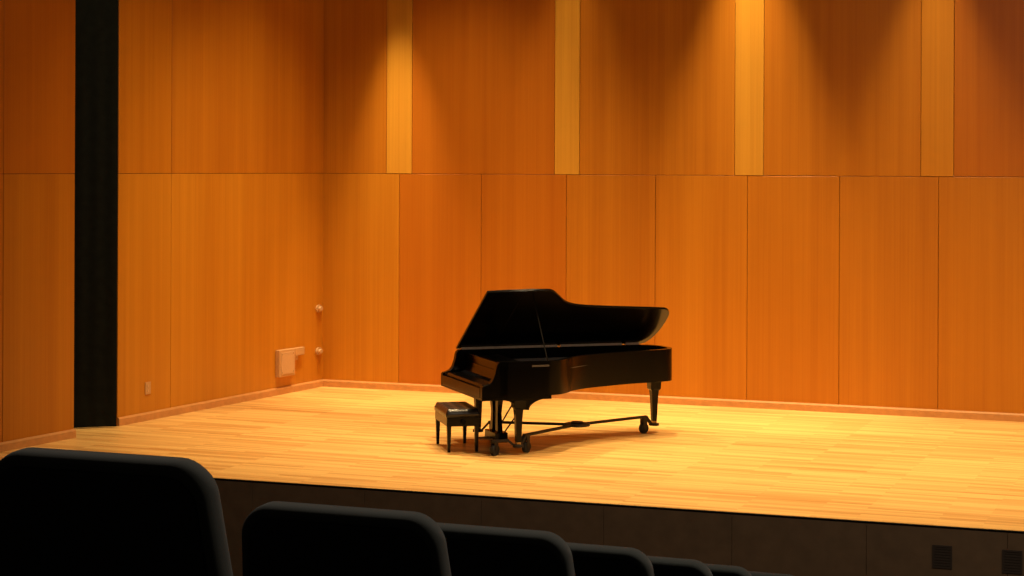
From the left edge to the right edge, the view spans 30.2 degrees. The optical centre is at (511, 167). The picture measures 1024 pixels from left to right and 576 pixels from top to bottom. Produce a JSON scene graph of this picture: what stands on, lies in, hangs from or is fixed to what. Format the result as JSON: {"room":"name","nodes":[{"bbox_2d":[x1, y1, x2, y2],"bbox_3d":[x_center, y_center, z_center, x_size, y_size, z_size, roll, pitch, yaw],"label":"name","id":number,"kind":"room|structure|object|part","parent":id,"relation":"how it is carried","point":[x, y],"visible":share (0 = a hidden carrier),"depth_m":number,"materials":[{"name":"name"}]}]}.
{"room":"concert hall","nodes":[
{"label":"concert hall","id":0,"kind":"room"},
{"bbox_2d":[0,0,74,441],"bbox_3d":[-6.897,-1.401,18.359,0.183,9.000,8.000,0,0,27],"label":"wall","id":1,"kind":"structure","parent":0,"point":[37,37],"depth_m":21.30,"materials":[{"name":"brown wood"}]},
{"bbox_3d":[-7.106,1.580,17.786,0.022,3.037,6.792,0,0,27],"label":"wall panel","id":2,"kind":"part","parent":1,"relation":"part of","materials":[{"name":"brown wood"}]},
{"bbox_3d":[-7.088,-2.923,17.786,0.022,5.957,6.792,0,0,27],"label":"wall panel","id":3,"kind":"part","parent":1,"relation":"part of","materials":[{"name":"brown wood"}]},
{"bbox_2d":[0,429,75,451],"bbox_3d":[-6.820,3.049,18.312,0.034,0.100,8.000,0,0,26],"label":"baseboard","id":4,"kind":"structure","parent":1,"relation":"attached to","point":[67,434],"depth_m":21.29,"materials":[{"name":"brown wood"}]},
{"bbox_3d":[-5.320,1.587,21.365,0.022,3.037,1.196,0,0,27],"label":"wall panel","id":5,"kind":"part","parent":1,"relation":"part of","materials":[{"name":"brown wood"}]},
{"bbox_3d":[-5.302,-2.916,21.365,0.022,5.957,1.196,0,0,27],"label":"wall panel","id":6,"kind":"part","parent":1,"relation":"part of","materials":[{"name":"brown wood"}]},
{"bbox_2d":[116,0,323,425],"bbox_3d":[-3.791,-1.389,25.054,0.182,9.000,4.731,0,0,26],"label":"wall","id":7,"kind":"structure","parent":0,"point":[220,170],"depth_m":24.75,"materials":[{"name":"brown wood"}]},
{"bbox_3d":[-4.525,1.590,23.372,0.022,3.037,1.069,0,0,26],"label":"wall panel","id":8,"kind":"part","parent":7,"relation":"part of","materials":[{"name":"brown wood"}]},
{"bbox_3d":[-4.507,-2.913,23.372,0.022,5.957,1.069,0,0,26],"label":"wall panel","id":9,"kind":"part","parent":7,"relation":"part of","materials":[{"name":"brown wood"}]},
{"bbox_2d":[145,382,150,394],"bbox_3d":[-4.487,2.713,23.421,0.011,0.150,0.110,0,0,26],"label":"outlet plate","id":10,"kind":"object","parent":7,"relation":"attached to","point":[147,384],"visible":1,"depth_m":23.41,"materials":[{"name":"plastic"}]},
{"bbox_2d":[117,379,322,425],"bbox_3d":[-3.718,3.062,24.999,0.032,0.100,4.711,0,0,26],"label":"baseboard","id":11,"kind":"structure","parent":7,"relation":"attached to","point":[167,412],"depth_m":24.69,"materials":[{"name":"brown wood"}]},
{"bbox_3d":[-3.498,1.594,25.503,0.022,3.037,3.651,0,0,26],"label":"wall panel","id":12,"kind":"part","parent":7,"relation":"part of","materials":[{"name":"brown wood"}]},
{"bbox_3d":[-3.479,-2.909,25.503,0.022,5.957,3.651,0,0,26],"label":"wall panel","id":13,"kind":"part","parent":7,"relation":"part of","materials":[{"name":"brown wood"}]},
{"bbox_2d":[275,348,294,377],"bbox_3d":[-3.119,2.683,26.177,0.081,0.370,0.400,0,0,26],"label":"junction box","id":14,"kind":"object","parent":7,"relation":"attached to","point":[284,358],"visible":1,"depth_m":26.11,"materials":[{"name":"plastic"}]},
{"bbox_3d":[-3.089,2.683,26.163,0.008,0.300,0.330,0,0,26],"label":"plate","id":15,"kind":"part","parent":14,"relation":"part of","materials":[{"name":"beige paint"}]},
{"bbox_2d":[295,347,303,359],"bbox_3d":[-2.981,2.587,26.486,0.060,0.170,0.245,0,0,26],"label":"bracket","id":16,"kind":"object","parent":7,"relation":"attached to","point":[298,350],"visible":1,"depth_m":26.46,"materials":[{"name":"plastic"}]},
{"bbox_3d":[-2.981,2.554,26.486,0.060,0.105,0.245,0,0,26],"label":"arm","id":17,"kind":"part","parent":16,"relation":"part of","materials":[{"name":"plastic"}]},
{"bbox_2d":[315,347,322,354],"bbox_3d":[-2.732,2.604,27.009,0.055,0.110,0.160,0,0,26],"label":"wall fitting","id":18,"kind":"object","parent":7,"relation":"attached to","point":[318,351],"visible":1,"depth_m":26.97,"materials":[{"name":"plastic"}]},
{"bbox_2d":[316,305,322,311],"bbox_3d":[-2.730,1.999,27.009,0.055,0.110,0.160,0,0,26],"label":"wall fitting","id":19,"kind":"object","parent":7,"relation":"attached to","point":[319,308],"visible":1,"depth_m":26.97,"materials":[{"name":"plastic"}]},
{"bbox_2d":[0,387,1023,534],"bbox_3d":[2.123,3.158,21.390,25.211,0.045,8.225,0,0,21],"label":"floor","id":20,"kind":"structure","parent":0,"point":[950,472],"depth_m":20.81,"materials":[{"name":"brown wood"}]},
{"bbox_2d":[74,0,117,426],"bbox_3d":[-5.019,-1.351,22.697,0.611,8.885,0.030,0,0,-12],"label":"drape","id":21,"kind":"object","parent":20,"relation":"on","point":[96,21],"visible":0.82,"depth_m":22.69,"materials":[{"name":"black fabric"}]},
{"bbox_2d":[434,401,479,452],"bbox_3d":[-0.615,2.887,21.224,0.380,0.475,0.764,0,0,-13],"label":"piano bench","id":22,"kind":"object","parent":20,"relation":"on","point":[450,414],"visible":1,"depth_m":20.92,"materials":[{"name":"black leather"}]},
{"bbox_3d":[-0.840,2.958,21.505,0.052,0.330,0.052,0,0,-13],"label":"leg","id":23,"kind":"part","parent":22,"relation":"part of","materials":[{"name":"black paint"}]},
{"bbox_3d":[-0.694,2.959,20.872,0.052,0.330,0.052,0,0,-13],"label":"leg","id":24,"kind":"part","parent":22,"relation":"part of","materials":[{"name":"black paint"}]},
{"bbox_2d":[434,401,479,417],"bbox_3d":[-0.615,2.694,21.224,0.380,0.090,0.720,0,0,-13],"label":"seat cushion","id":25,"kind":"object","parent":22,"relation":"on","point":[462,409],"depth_m":20.94,"materials":[{"name":"black leather"}]},
{"bbox_3d":[-0.538,2.959,21.575,0.052,0.330,0.052,0,0,-13],"label":"leg","id":26,"kind":"part","parent":22,"relation":"part of","materials":[{"name":"black paint"}]},
{"bbox_3d":[-0.392,2.960,20.942,0.052,0.330,0.052,0,0,-13],"label":"leg","id":27,"kind":"part","parent":22,"relation":"part of","materials":[{"name":"black paint"}]},
{"bbox_2d":[473,415,658,455],"bbox_3d":[0.730,3.017,21.648,2.503,0.225,1.414,0,0,-19],"label":"piano dolly","id":28,"kind":"object","parent":20,"relation":"on","point":[525,445],"visible":0.87,"depth_m":21.72,"materials":[{"name":"metal"}]},
{"bbox_2d":[512,444,523,447],"bbox_3d":[0.067,3.034,20.740,0.124,0.026,0.124,0,0,-19],"label":"caster wheel","id":29,"kind":"object","parent":28,"relation":"on","point":[513,445],"depth_m":20.69,"materials":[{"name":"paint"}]},
{"bbox_3d":[0.143,2.979,21.865,1.018,0.121,0.045,0,0,9],"label":"arm","id":30,"kind":"part","parent":28,"relation":"part of","materials":[{"name":"paint"}]},
{"bbox_3d":[0.387,2.980,21.228,0.045,0.121,1.104,0,0,33],"label":"arm","id":31,"kind":"part","parent":28,"relation":"part of","materials":[{"name":"paint"}]},
{"bbox_2d":[441,289,671,444],"bbox_3d":[0.696,2.207,21.689,2.695,1.724,1.577,0,0,-19],"label":"grand piano","id":32,"kind":"object","parent":28,"relation":"on","point":[508,350],"visible":0.97,"depth_m":21.76,"materials":[{"name":"black paint"}]},
{"bbox_3d":[-0.669,2.299,21.991,0.300,0.390,0.075,0,0,-19],"label":"arm","id":33,"kind":"part","parent":32,"relation":"part of","materials":[{"name":"black paint"}]},
{"bbox_3d":[-0.391,2.757,21.946,0.139,0.465,0.139,0,0,-19],"label":"leg","id":34,"kind":"part","parent":32,"relation":"part of","materials":[{"name":"black paint"}]},
{"bbox_3d":[-0.211,2.756,21.479,0.064,0.400,0.109,0,0,-19],"label":"lyre post","id":35,"kind":"part","parent":32,"relation":"part of","materials":[{"name":"black paint"}]},
{"bbox_3d":[-0.192,2.301,20.595,0.300,0.390,0.075,0,0,-19],"label":"arm","id":36,"kind":"part","parent":32,"relation":"part of","materials":[{"name":"black paint"}]},
{"bbox_3d":[-0.143,2.756,21.281,0.064,0.400,0.109,0,0,-19],"label":"lyre post","id":37,"kind":"part","parent":32,"relation":"part of","materials":[{"name":"black paint"}]},
{"bbox_3d":[0.068,2.759,20.740,0.139,0.465,0.139,0,0,-19],"label":"leg","id":38,"kind":"part","parent":32,"relation":"part of","materials":[{"name":"black paint"}]},
{"bbox_3d":[0.695,1.726,21.896,2.435,0.761,1.184,0,0,-19],"label":"lid","id":39,"kind":"part","parent":32,"relation":"part of","materials":[{"name":"black paint"}]},
{"bbox_3d":[1.684,2.742,22.538,0.140,0.513,0.140,0,0,-19],"label":"leg","id":40,"kind":"part","parent":32,"relation":"part of","materials":[{"name":"black paint"}]},
{"bbox_3d":[1.240,2.983,22.177,1.078,0.121,0.045,0,0,-39],"label":"arm","id":41,"kind":"part","parent":28,"relation":"part of","materials":[{"name":"paint"}]},
{"bbox_2d":[214,478,1023,575],"bbox_3d":[2.714,3.764,17.106,21.000,1.247,0.113,0,0,20],"label":"wall","id":42,"kind":"structure","parent":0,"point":[792,545],"depth_m":17.40,"materials":[{"name":"black paint"}]},
{"bbox_2d":[932,545,951,568],"bbox_3d":[3.774,3.412,16.669,0.170,0.200,0.008,0,0,20],"label":"air vent","id":43,"kind":"object","parent":42,"relation":"attached to","point":[941,554],"visible":1,"depth_m":16.67,"materials":[{"name":"black metal"}]},
{"bbox_2d":[934,547,949,566],"bbox_3d":[3.775,3.412,16.670,0.140,0.170,0.007,0,0,20],"label":"grille","id":44,"kind":"object","parent":43,"relation":"attached to","point":[941,554],"depth_m":16.67,"materials":[{"name":"black metal"}]},
{"bbox_2d":[1002,550,1021,573],"bbox_3d":[4.336,3.414,16.469,0.170,0.200,0.009,0,0,19],"label":"air vent","id":45,"kind":"object","parent":42,"relation":"attached to","point":[1011,559],"visible":1,"depth_m":16.47,"materials":[{"name":"black metal"}]},
{"bbox_2d":[322,0,1023,413],"bbox_3d":[5.245,-1.353,24.136,17.000,9.000,0.185,0,0,21],"label":"wall","id":46,"kind":"structure","parent":0,"point":[822,201],"depth_m":25.11,"materials":[{"name":"brown wood"}]},
{"bbox_3d":[-2.227,-2.904,26.961,1.008,5.957,0.022,0,0,21],"label":"wall panel","id":47,"kind":"part","parent":46,"relation":"part of","materials":[{"name":"brown wood"}]},
{"bbox_3d":[-2.151,1.599,26.924,1.209,3.037,0.022,0,0,21],"label":"wall panel","id":48,"kind":"part","parent":46,"relation":"part of","materials":[{"name":"brown wood"}]},
{"bbox_3d":[-1.572,-2.901,26.705,0.388,5.957,0.024,0,0,21],"label":"wall panel","id":49,"kind":"part","parent":46,"relation":"part of","materials":[{"name":"brown wood"}]},
{"bbox_3d":[-1.005,1.604,26.478,1.239,3.037,0.022,0,0,21],"label":"wall panel","id":50,"kind":"part","parent":46,"relation":"part of","materials":[{"name":"brown wood"}]},
{"bbox_3d":[-0.397,-2.897,26.249,2.120,5.957,0.022,0,0,21],"label":"wall panel","id":51,"kind":"part","parent":46,"relation":"part of","materials":[{"name":"brown wood"}]},
{"bbox_3d":[0.156,1.609,26.027,1.241,3.037,0.022,0,0,21],"label":"wall panel","id":52,"kind":"part","parent":46,"relation":"part of","materials":[{"name":"brown wood"}]},
{"bbox_3d":[0.761,-2.892,25.797,0.354,5.957,0.024,0,0,21],"label":"wall panel","id":53,"kind":"part","parent":46,"relation":"part of","materials":[{"name":"brown wood"}]},
{"bbox_3d":[1.324,1.613,25.572,1.254,3.037,0.022,0,0,21],"label":"wall panel","id":54,"kind":"part","parent":46,"relation":"part of","materials":[{"name":"brown wood"}]},
{"bbox_3d":[1.933,-2.887,25.342,2.149,5.957,0.022,0,0,21],"label":"wall panel","id":55,"kind":"part","parent":46,"relation":"part of","materials":[{"name":"brown wood"}]},
{"bbox_2d":[323,379,1023,421],"bbox_3d":[5.198,3.097,24.034,16.980,0.100,0.030,0,0,21],"label":"baseboard","id":56,"kind":"structure","parent":46,"relation":"attached to","point":[955,414],"depth_m":24.87,"materials":[{"name":"brown wood"}]},
{"bbox_3d":[2.497,1.618,25.116,1.251,3.037,0.022,0,0,21],"label":"wall panel","id":57,"kind":"part","parent":46,"relation":"part of","materials":[{"name":"brown wood"}]},
{"bbox_3d":[3.118,-2.883,24.880,0.383,5.957,0.024,0,0,21],"label":"wall panel","id":58,"kind":"part","parent":46,"relation":"part of","materials":[{"name":"brown wood"}]},
{"bbox_3d":[3.647,1.623,24.668,1.206,3.037,0.022,0,0,21],"label":"wall panel","id":59,"kind":"part","parent":46,"relation":"part of","materials":[{"name":"brown wood"}]},
{"bbox_3d":[4.246,-2.878,24.442,2.025,5.957,0.022,0,0,21],"label":"wall panel","id":60,"kind":"part","parent":46,"relation":"part of","materials":[{"name":"brown wood"}]},
{"bbox_3d":[4.798,1.627,24.220,1.252,3.037,0.022,0,0,21],"label":"wall panel","id":61,"kind":"part","parent":46,"relation":"part of","materials":[{"name":"brown wood"}]},
{"bbox_3d":[5.383,-2.873,23.998,0.406,5.957,0.024,0,0,21],"label":"wall panel","id":62,"kind":"part","parent":46,"relation":"part of","materials":[{"name":"brown wood"}]},
{"bbox_3d":[5.959,1.632,23.768,1.230,3.037,0.022,0,0,21],"label":"wall panel","id":63,"kind":"part","parent":46,"relation":"part of","materials":[{"name":"brown wood"}]},
{"bbox_3d":[9.359,-2.858,22.452,8.115,5.957,0.022,0,0,21],"label":"wall panel","id":64,"kind":"part","parent":46,"relation":"part of","materials":[{"name":"brown wood"}]},
{"bbox_3d":[5.929,3.170,8.356,23.000,3.160,14.498,0,0,21],"label":"floor","id":65,"kind":"structure","parent":0,"visible":0},
{"bbox_2d":[0,447,232,575],"bbox_3d":[-0.926,1.123,4.696,0.685,0.880,0.424,0,0,21],"label":"seat","id":66,"kind":"object","parent":65,"relation":"on","point":[63,512],"visible":1,"depth_m":4.51,"materials":[{"name":"grey fabric"}]},
{"bbox_2d":[242,501,450,575],"bbox_3d":[-0.415,1.381,5.416,0.685,0.880,0.424,0,0,21],"label":"seat","id":67,"kind":"object","parent":65,"relation":"on","point":[280,538],"visible":1,"depth_m":5.23,"materials":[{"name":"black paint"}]},
{"bbox_3d":[-0.469,1.244,5.276,0.621,0.531,0.116,0,0,21],"label":"panel","id":68,"kind":"part","parent":67,"relation":"part of","materials":[{"name":"black fabric"}]},
{"bbox_2d":[436,522,574,575],"bbox_3d":[-0.038,1.629,6.436,0.685,0.880,0.424,0,0,21],"label":"seat","id":69,"kind":"object","parent":65,"relation":"on","point":[473,550],"visible":0.55,"depth_m":6.22,"materials":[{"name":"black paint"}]},
{"bbox_3d":[-0.092,1.492,6.296,0.621,0.531,0.116,0,0,21],"label":"panel","id":70,"kind":"part","parent":69,"relation":"part of","materials":[{"name":"black fabric"}]},
{"bbox_2d":[566,542,653,575],"bbox_3d":[0.308,1.903,7.536,0.685,0.880,0.424,0,0,21],"label":"seat","id":71,"kind":"object","parent":65,"relation":"on","point":[588,559],"visible":0.43,"depth_m":7.30,"materials":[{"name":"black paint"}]},
{"bbox_3d":[0.254,1.766,7.396,0.621,0.531,0.116,0,0,21],"label":"panel","id":72,"kind":"part","parent":71,"relation":"part of","materials":[{"name":"black fabric"}]},
{"bbox_2d":[647,556,712,575],"bbox_3d":[0.666,2.196,8.736,0.685,0.880,0.424,0,0,21],"label":"seat","id":73,"kind":"object","parent":65,"relation":"on","point":[662,566],"visible":0.39,"depth_m":8.50,"materials":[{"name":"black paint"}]},
{"bbox_3d":[0.613,2.060,8.596,0.621,0.531,0.116,0,0,21],"label":"panel","id":74,"kind":"part","parent":73,"relation":"part of","materials":[{"name":"black fabric"}]},
{"bbox_2d":[704,563,751,575],"bbox_3d":[1.005,2.478,9.936,0.685,0.880,0.424,0,0,21],"label":"seat","id":75,"kind":"object","parent":65,"relation":"on","point":[717,570],"visible":0.3,"depth_m":9.70,"materials":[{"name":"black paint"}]},
{"bbox_2d":[749,571,792,575],"bbox_3d":[1.443,2.776,11.136,0.685,0.880,0.424,0,0,21],"label":"seat","id":76,"kind":"object","parent":65,"relation":"on","point":[753,573],"visible":0.16,"depth_m":10.94,"materials":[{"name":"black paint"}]}
]}

